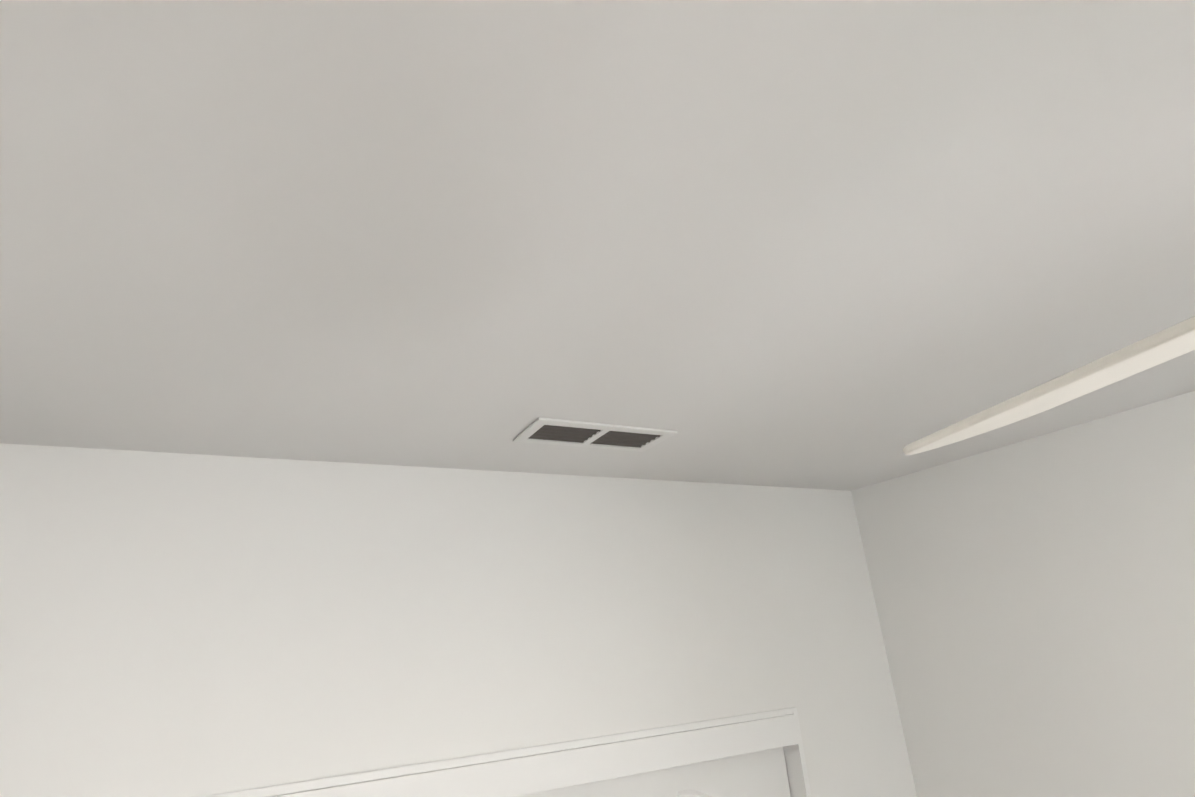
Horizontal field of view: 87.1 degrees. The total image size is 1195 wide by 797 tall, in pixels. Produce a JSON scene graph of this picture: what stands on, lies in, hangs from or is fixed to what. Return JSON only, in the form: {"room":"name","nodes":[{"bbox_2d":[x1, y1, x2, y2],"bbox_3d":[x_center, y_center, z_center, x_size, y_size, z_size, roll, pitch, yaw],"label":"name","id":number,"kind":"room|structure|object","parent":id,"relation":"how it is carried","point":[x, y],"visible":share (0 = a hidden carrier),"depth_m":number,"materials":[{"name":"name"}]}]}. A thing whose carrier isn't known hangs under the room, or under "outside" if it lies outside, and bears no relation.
{"room":"bedroom","nodes":[
{"label":"bedroom","id":0,"kind":"room"},
{"bbox_2d":[0,443,916,796],"bbox_3d":[-0.431,1.473,1.202,3.270,2.740,0.120,7,-24,-26],"label":"wall","id":1,"kind":"structure","parent":0,"point":[184,625],"depth_m":1.50,"materials":[{"name":"paint"}]},
{"bbox_2d":[200,707,810,796],"bbox_3d":[-0.130,1.825,1.213,1.760,2.052,0.128,7,-24,-26],"label":"trim","id":2,"kind":"structure","parent":1,"relation":"attached to","point":[527,770],"depth_m":1.57,"materials":[{"name":"white paint"}]},
{"bbox_2d":[0,0,1194,490],"bbox_3d":[0.257,-0.392,0.448,3.430,0.100,4.920,7,-24,-26],"label":"ceiling","id":3,"kind":"structure","parent":0,"point":[836,244],"depth_m":0.74,"materials":[{"name":"paint"}]},
{"bbox_2d":[513,417,676,451],"bbox_3d":[-0.004,0.090,1.506,0.364,0.006,0.165,7,-24,-26],"label":"ceiling vent","id":4,"kind":"object","parent":3,"relation":"in","point":[539,430],"visible":1,"depth_m":1.49,"materials":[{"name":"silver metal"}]},
{"bbox_2d":[903,316,1194,454],"bbox_3d":[0.497,-0.207,0.013,1.245,0.588,1.280,7,-24,-26],"label":"rail","id":5,"kind":"object","parent":3,"relation":"hanging from","point":[1166,344],"visible":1,"depth_m":0.43,"materials":[{"name":"white"}]},
{"bbox_2d":[851,391,1194,796],"bbox_3d":[1.994,0.959,0.332,0.160,2.740,4.100,7,-24,-26],"label":"wall","id":6,"kind":"structure","parent":0,"point":[1034,597],"depth_m":1.73,"materials":[{"name":"paint"}]},
{"bbox_3d":[-0.201,0.905,1.573,1.724,0.032,0.094,7,-24,-26],"label":"track rail","id":7,"kind":"object","parent":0,"visible":0},
{"bbox_2d":[518,793,537,796],"bbox_3d":[-0.484,1.789,1.004,0.895,1.985,0.024,7,-24,-26],"label":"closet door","id":8,"kind":"structure","parent":7,"relation":"hanging from","point":[532,795],"depth_m":1.52,"materials":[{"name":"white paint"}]},
{"bbox_2d":[537,747,790,796],"bbox_3d":[0.230,1.891,1.406,0.895,1.985,0.024,7,-24,-26],"label":"closet door","id":9,"kind":"structure","parent":7,"relation":"hanging from","point":[763,773],"depth_m":1.78,"materials":[{"name":"white paint"}]}
]}

